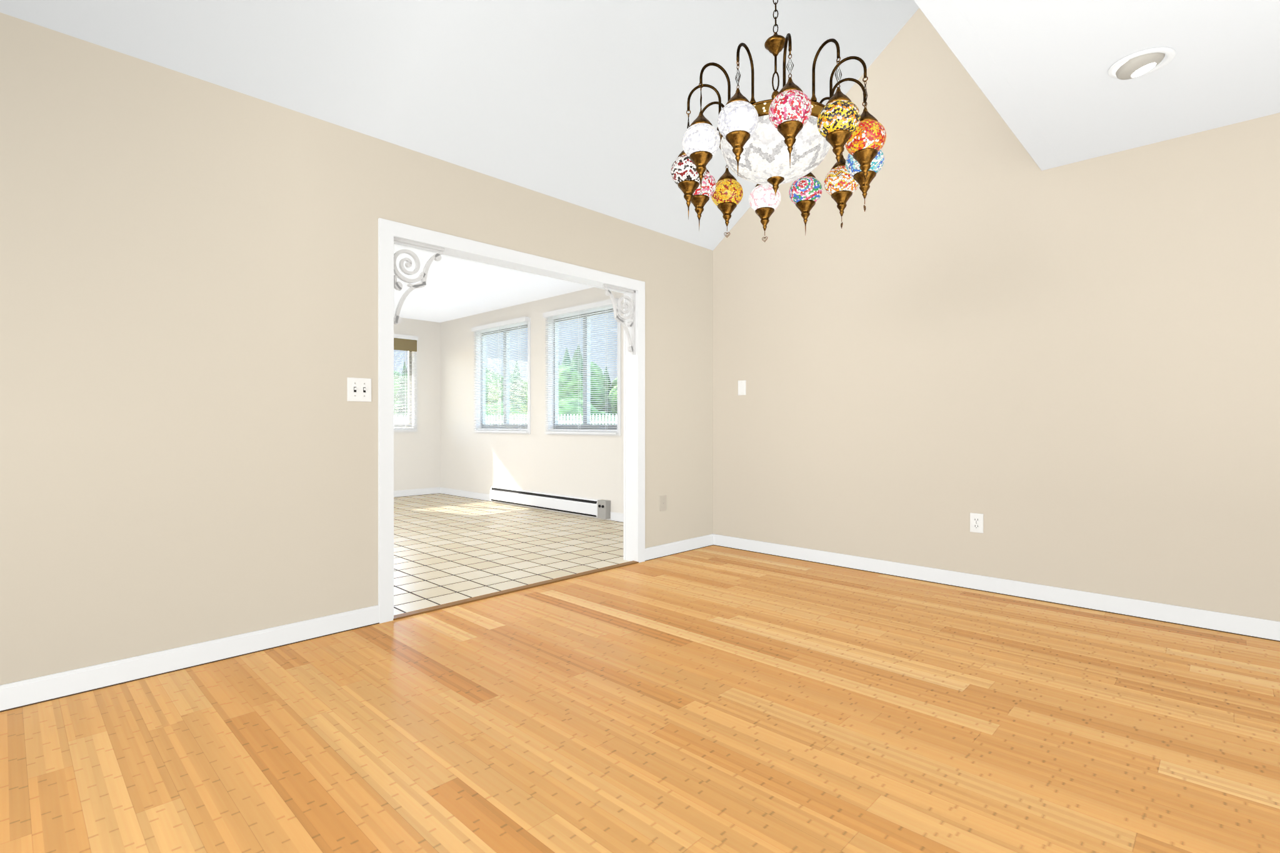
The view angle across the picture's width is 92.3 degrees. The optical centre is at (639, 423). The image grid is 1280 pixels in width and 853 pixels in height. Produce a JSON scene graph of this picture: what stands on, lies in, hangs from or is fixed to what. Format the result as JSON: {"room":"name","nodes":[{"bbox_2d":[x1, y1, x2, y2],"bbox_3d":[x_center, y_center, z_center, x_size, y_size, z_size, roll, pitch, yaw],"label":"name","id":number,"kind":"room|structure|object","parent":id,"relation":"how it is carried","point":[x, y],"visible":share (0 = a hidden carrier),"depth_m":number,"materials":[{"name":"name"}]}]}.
{"room":"empty dining room","nodes":[
{"label":"empty dining room","id":0,"kind":"room"},
{"bbox_2d":[0,12,713,685],"bbox_3d":[-1.301,-0.230,3.278,0.152,2.500,6.000,0,0,44],"label":"wall","id":1,"kind":"structure","parent":0,"point":[195,274],"depth_m":2.65,"materials":[{"name":"beige paint"}]},
{"bbox_2d":[0,605,379,712],"bbox_3d":[-2.334,0.974,2.107,0.016,0.092,2.882,0,0,44],"label":"baseboard","id":2,"kind":"structure","parent":1,"relation":"attached to","point":[22,694],"depth_m":2.53,"materials":[{"name":"white wood"}]},
{"bbox_2d":[347,377,371,401],"bbox_3d":[-1.401,-0.170,3.076,0.016,0.116,0.116,0,0,44],"label":"double switch plate","id":3,"kind":"object","parent":1,"relation":"attached to","point":[359,389],"visible":1,"depth_m":3.07,"materials":[{"name":"white plastic"}]},
{"bbox_2d":[393,236,444,324],"bbox_3d":[-1.204,-0.745,3.327,0.022,0.470,0.305,0,0,44],"label":"bracket","id":4,"kind":"object","parent":1,"relation":"attached to","point":[397,285],"visible":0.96,"depth_m":3.28,"materials":[{"name":"white wood"}]},
{"bbox_2d":[603,283,635,354],"bbox_3d":[-0.146,-0.745,4.426,0.022,0.470,0.305,0,0,44],"label":"bracket","id":5,"kind":"object","parent":1,"relation":"attached to","point":[618,317],"visible":1,"depth_m":4.47,"materials":[{"name":"white wood"}]},
{"bbox_2d":[659,495,666,511],"bbox_3d":[0.178,0.610,4.722,0.008,0.116,0.072,0,0,44],"label":"outlet plate","id":6,"kind":"object","parent":1,"relation":"attached to","point":[662,499],"visible":1,"depth_m":4.71,"materials":[{"name":"beige plastic"}]},
{"bbox_2d":[645,533,713,561],"bbox_3d":[0.325,0.974,4.871,0.016,0.092,0.852,0,0,44],"label":"baseboard","id":7,"kind":"structure","parent":1,"relation":"attached to","point":[657,552],"depth_m":4.83,"materials":[{"name":"white wood"}]},
{"bbox_2d":[393,317,439,490],"bbox_3d":[-4.527,-0.230,7.424,0.120,2.500,4.500,0,0,44],"label":"wall","id":8,"kind":"structure","parent":0,"point":[417,454],"depth_m":8.81,"materials":[{"name":"beige paint"}]},
{"bbox_2d":[393,340,417,431],"bbox_3d":[-3.642,-0.555,8.321,0.112,1.340,1.270,0,0,44],"label":"window","id":9,"kind":"structure","parent":8,"relation":"in","point":[409,352],"depth_m":8.72,"materials":[{"name":"grey plastic"}]},
{"bbox_2d":[393,333,418,431],"bbox_3d":[-3.580,-0.568,8.261,0.056,1.335,1.240,0,0,44],"label":"blind","id":10,"kind":"object","parent":9,"relation":"attached to","point":[401,342],"visible":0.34,"depth_m":8.58,"materials":[{"name":"white plastic"}]},
{"bbox_2d":[393,486,440,497],"bbox_3d":[-4.479,0.974,7.378,0.016,0.092,4.502,0,0,44],"label":"baseboard","id":11,"kind":"structure","parent":8,"relation":"attached to","point":[425,491],"depth_m":8.73,"materials":[{"name":"white wood"}]},
{"bbox_2d":[0,0,918,322],"bbox_3d":[-2.282,-2.395,4.306,7.680,1.870,6.120,0,0,44],"label":"ceiling","id":12,"kind":"structure","parent":0,"point":[583,103],"depth_m":3.32,"materials":[{"name":"white paint"}]},
{"bbox_2d":[670,0,886,242],"bbox_3d":[0.507,-1.840,2.301,0.773,2.140,0.773,0,0,44],"label":"chandelier","id":13,"kind":"object","parent":12,"relation":"hanging from","point":[780,139],"visible":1,"depth_m":2.16,"materials":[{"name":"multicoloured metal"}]},
{"bbox_2d":[393,493,629,615],"bbox_3d":[-2.611,1.050,5.580,5.200,0.060,4.500,0,0,44],"label":"floor","id":14,"kind":"structure","parent":0,"point":[447,549],"depth_m":5.11,"materials":[{"name":"beige tile"}]},
{"bbox_2d":[393,560,638,620],"bbox_3d":[-0.663,1.016,3.865,0.055,0.009,1.828,0,0,44],"label":"threshold strip","id":15,"kind":"object","parent":14,"relation":"on","point":[397,617],"visible":0.86,"depth_m":3.69,"materials":[{"name":"brown wood"}]},
{"bbox_2d":[440,287,623,519],"bbox_3d":[-1.095,-0.230,7.327,5.200,2.500,0.120,0,0,44],"label":"wall","id":16,"kind":"structure","parent":0,"point":[587,466],"depth_m":7.54,"materials":[{"name":"beige paint"}]},
{"bbox_2d":[440,487,493,501],"bbox_3d":[-2.425,0.974,8.513,1.402,0.092,0.016,0,0,44],"label":"baseboard","id":17,"kind":"structure","parent":16,"relation":"attached to","point":[455,492],"depth_m":8.48,"materials":[{"name":"white wood"}]},
{"bbox_2d":[475,317,530,433],"bbox_3d":[-1.748,-0.580,7.933,1.250,1.410,0.112,0,0,44],"label":"window","id":18,"kind":"structure","parent":16,"relation":"in","point":[529,324],"depth_m":7.94,"materials":[{"name":"grey plastic"}]},
{"bbox_2d":[471,316,528,433],"bbox_3d":[-1.808,-0.593,7.871,1.220,1.405,0.056,0,0,44],"label":"blind","id":19,"kind":"object","parent":18,"relation":"attached to","point":[523,320],"visible":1,"depth_m":7.83,"materials":[{"name":"white plastic"}]},
{"bbox_2d":[490,486,610,519],"bbox_3d":[-1.134,0.905,7.223,2.210,0.190,0.084,0,0,44],"label":"baseboard heater","id":20,"kind":"object","parent":16,"relation":"attached to","point":[600,509],"visible":1,"depth_m":7.04,"materials":[{"name":"white metal"}]},
{"bbox_2d":[546,304,621,435],"bbox_3d":[-0.617,-0.580,6.844,1.250,1.410,0.112,0,0,44],"label":"window","id":21,"kind":"structure","parent":16,"relation":"in","point":[619,325],"depth_m":6.86,"materials":[{"name":"grey plastic"}]},
{"bbox_2d":[543,298,618,434],"bbox_3d":[-0.676,-0.593,6.782,1.220,1.405,0.056,0,0,44],"label":"blind","id":22,"kind":"object","parent":21,"relation":"attached to","point":[605,304],"visible":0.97,"depth_m":6.76,"materials":[{"name":"white plastic"}]},
{"bbox_2d":[610,511,623,523],"bbox_3d":[0.213,0.974,5.975,1.442,0.092,0.016,0,0,44],"label":"baseboard","id":23,"kind":"structure","parent":16,"relation":"attached to","point":[616,517],"depth_m":6.40,"materials":[{"name":"white wood"}]},
{"bbox_2d":[0,545,1279,852],"bbox_3d":[0.332,1.050,1.499,4.700,0.060,5.700,0,0,44],"label":"floor","id":24,"kind":"structure","parent":0,"point":[712,699],"depth_m":2.03,"materials":[{"name":"brown wood"}]},
{"bbox_2d":[913,0,1062,170],"bbox_3d":[0.375,-1.460,1.457,0.100,0.001,5.700,0,0,44],"label":"ceiling beam","id":25,"kind":"structure","parent":0,"point":[945,16],"depth_m":2.57,"materials":[{"name":"white paint"}]},
{"bbox_2d":[713,7,1279,621],"bbox_3d":[2.350,-1.205,3.595,4.700,4.450,0.120,0,0,44],"label":"wall","id":26,"kind":"structure","parent":0,"point":[1082,358],"depth_m":3.67,"materials":[{"name":"beige paint"}]},
{"bbox_2d":[738,380,745,394],"bbox_3d":[0.824,-0.290,4.975,0.072,0.116,0.008,0,0,44],"label":"plate","id":27,"kind":"object","parent":26,"relation":"attached to","point":[741,384],"visible":1,"depth_m":4.97,"materials":[{"name":"white plastic"}]},
{"bbox_2d":[970,513,983,533],"bbox_3d":[2.067,0.610,3.778,0.072,0.116,0.008,0,0,44],"label":"outlet","id":28,"kind":"object","parent":26,"relation":"attached to","point":[976,520],"visible":1,"depth_m":3.77,"materials":[{"name":"white plastic"}]},
{"bbox_2d":[712,533,1279,641],"bbox_3d":[2.303,0.974,3.547,4.702,0.092,0.016,0,0,44],"label":"baseboard","id":29,"kind":"structure","parent":26,"relation":"attached to","point":[1224,622],"depth_m":3.55,"materials":[{"name":"white wood"}]},
{"bbox_2d":[954,0,1279,164],"bbox_3d":[1.218,-1.510,0.646,2.240,0.100,5.700,0,0,44],"label":"ceiling","id":30,"kind":"structure","parent":0,"point":[1057,57],"depth_m":2.49,"materials":[{"name":"white paint"}]},
{"bbox_2d":[1107,46,1176,79],"bbox_3d":[2.025,-1.452,2.487,0.214,0.072,0.214,0,0,44],"label":"recessed light","id":31,"kind":"object","parent":30,"relation":"in","point":[1146,61],"visible":0.99,"depth_m":2.46,"materials":[{"name":"white metal"}]},
{"label":"outside","id":32,"kind":"structure","parent":0,"visible":0},
{"bbox_3d":[14.148,1.320,48.088,100.000,0.100,79.400,0,0,44],"label":"ground","id":33,"kind":"structure","parent":32,"visible":0},
{"bbox_2d":[393,346,616,424],"bbox_3d":[-8.841,-4.021,56.977,67.668,11.202,54.224,0,0,-9],"label":"trees","id":34,"kind":"object","parent":33,"relation":"on","point":[404,364],"visible":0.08,"depth_m":54.52,"materials":[{"name":"green plant"}]},
{"bbox_2d":[393,413,616,424],"bbox_3d":[1.257,0.420,26.078,27.340,1.700,0.050,0,0,15],"label":"picket fence","id":35,"kind":"object","parent":33,"relation":"on","point":[494,416],"visible":0.06,"depth_m":27.37,"materials":[{"name":"paint"}]}
]}

